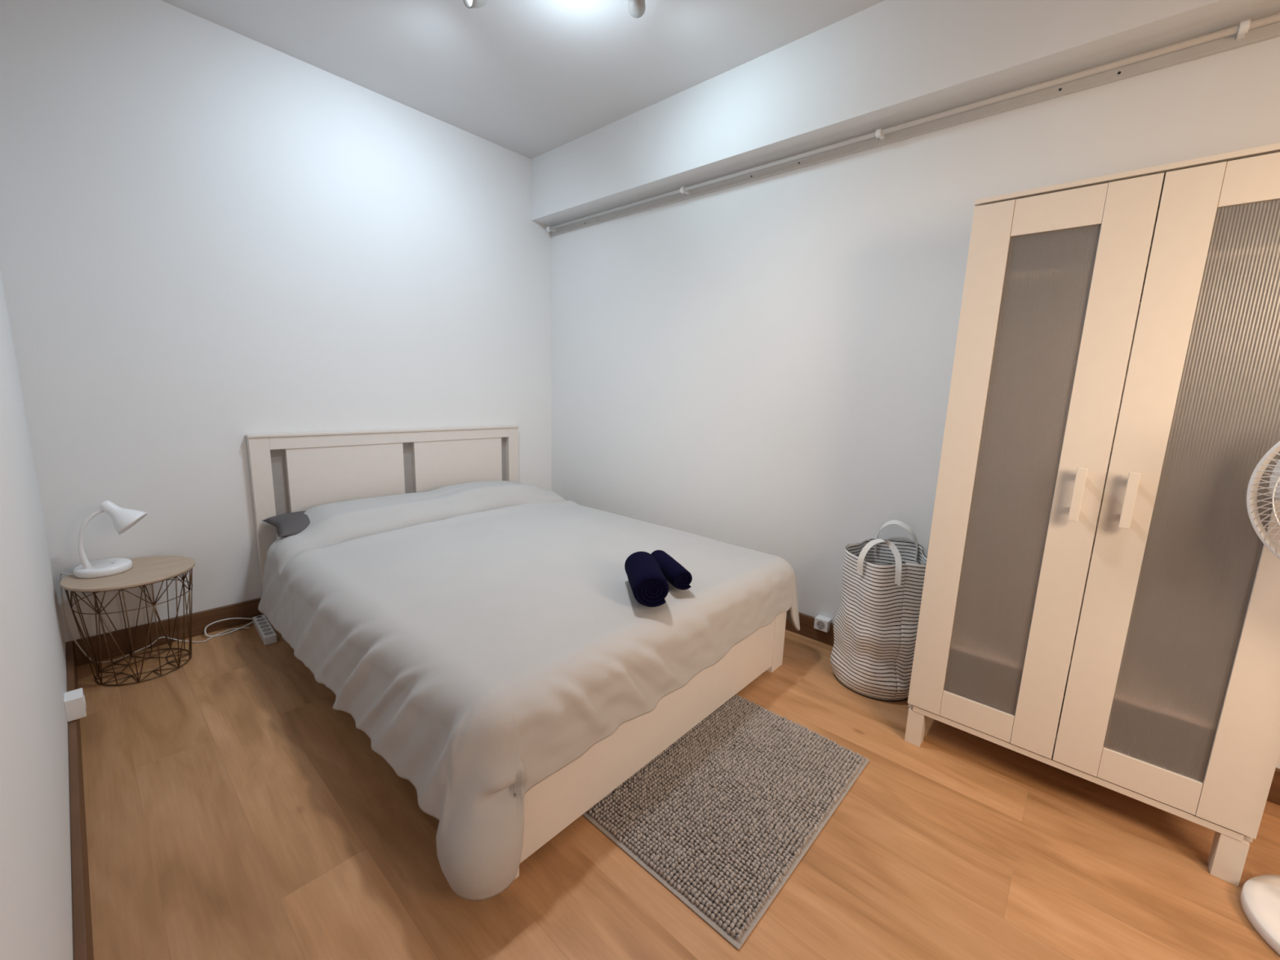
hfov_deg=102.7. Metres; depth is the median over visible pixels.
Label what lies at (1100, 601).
wardrobe
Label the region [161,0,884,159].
ceiling
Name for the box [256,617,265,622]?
socket
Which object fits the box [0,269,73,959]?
wall
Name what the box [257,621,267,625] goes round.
socket
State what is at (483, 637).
duvet
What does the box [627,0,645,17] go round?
ceiling spotlight
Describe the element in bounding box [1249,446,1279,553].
grille
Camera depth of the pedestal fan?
1.17 m
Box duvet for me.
[257,480,799,901]
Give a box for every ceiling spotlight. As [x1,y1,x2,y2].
[462,0,487,8]
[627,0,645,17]
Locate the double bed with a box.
[244,425,786,879]
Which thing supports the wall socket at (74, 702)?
attached to the wall at (36, 921)
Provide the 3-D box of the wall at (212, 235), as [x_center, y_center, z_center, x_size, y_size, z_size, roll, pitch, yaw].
[-1.534,-0.694,2.869,0.100,2.706,2.729,11,13,41]
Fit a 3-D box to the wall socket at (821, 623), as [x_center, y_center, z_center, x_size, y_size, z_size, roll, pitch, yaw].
[0.908,0.713,2.541,0.068,0.057,0.050,11,13,41]
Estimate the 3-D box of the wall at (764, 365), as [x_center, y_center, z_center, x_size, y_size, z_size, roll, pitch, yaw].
[1.330,-0.443,1.973,5.400,2.706,0.273,11,13,41]
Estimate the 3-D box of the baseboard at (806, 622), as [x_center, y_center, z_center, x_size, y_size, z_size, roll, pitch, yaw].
[1.307,0.831,2.218,5.400,0.112,0.019,11,13,41]
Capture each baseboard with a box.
[65,640,93,959]
[72,597,263,666]
[785,612,1279,804]
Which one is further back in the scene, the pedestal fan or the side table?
the side table
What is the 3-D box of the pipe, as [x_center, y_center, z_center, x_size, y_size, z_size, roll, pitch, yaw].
[0.829,-1.458,2.272,3.920,0.038,0.084,11,13,41]
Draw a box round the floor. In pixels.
[76,621,1279,959]
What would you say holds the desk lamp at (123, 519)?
on the side table
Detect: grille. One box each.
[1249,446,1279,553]
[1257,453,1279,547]
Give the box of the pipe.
[546,13,1279,235]
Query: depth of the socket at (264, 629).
2.42 m
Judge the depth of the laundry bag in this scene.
2.06 m
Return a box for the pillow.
[262,510,310,537]
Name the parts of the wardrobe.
leg, frosted pane, door, handle, panel, panel, panel, handle, door, frosted pane, leg, panel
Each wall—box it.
[0,0,551,642]
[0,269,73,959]
[531,0,1279,768]
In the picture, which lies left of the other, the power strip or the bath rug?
the power strip
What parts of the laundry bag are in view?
handle, handle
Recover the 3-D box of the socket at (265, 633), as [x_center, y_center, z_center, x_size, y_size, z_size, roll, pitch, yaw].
[-1.736,0.717,2.391,0.037,0.001,0.037,11,13,41]
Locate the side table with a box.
[59,555,195,685]
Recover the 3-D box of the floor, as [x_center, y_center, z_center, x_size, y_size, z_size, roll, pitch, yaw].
[0.464,1.071,1.313,5.600,0.100,2.729,11,13,41]
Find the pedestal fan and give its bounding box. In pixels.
[1240,440,1279,955]
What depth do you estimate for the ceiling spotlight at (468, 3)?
1.93 m
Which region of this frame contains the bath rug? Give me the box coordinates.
[582,694,869,950]
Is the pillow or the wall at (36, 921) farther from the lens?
the pillow
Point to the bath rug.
(722, 817)
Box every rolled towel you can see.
[624,551,669,607]
[650,550,692,590]
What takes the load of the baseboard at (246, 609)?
attached to the wall at (212, 235)
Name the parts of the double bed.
panel, headboard, panel, foot post, footboard, foot post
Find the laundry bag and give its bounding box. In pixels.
[830,520,927,701]
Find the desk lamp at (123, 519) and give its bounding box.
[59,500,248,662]
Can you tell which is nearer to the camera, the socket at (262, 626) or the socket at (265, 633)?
the socket at (265, 633)
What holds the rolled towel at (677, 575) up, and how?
on the duvet
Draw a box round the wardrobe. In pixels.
[904,142,1279,886]
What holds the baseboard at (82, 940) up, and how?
attached to the wall at (36, 921)
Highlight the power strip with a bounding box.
[204,614,277,645]
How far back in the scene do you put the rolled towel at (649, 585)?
1.65 m
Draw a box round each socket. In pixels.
[63,688,86,721]
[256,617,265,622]
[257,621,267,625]
[260,624,269,628]
[262,627,271,631]
[263,631,273,635]
[813,614,831,632]
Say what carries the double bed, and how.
on the floor

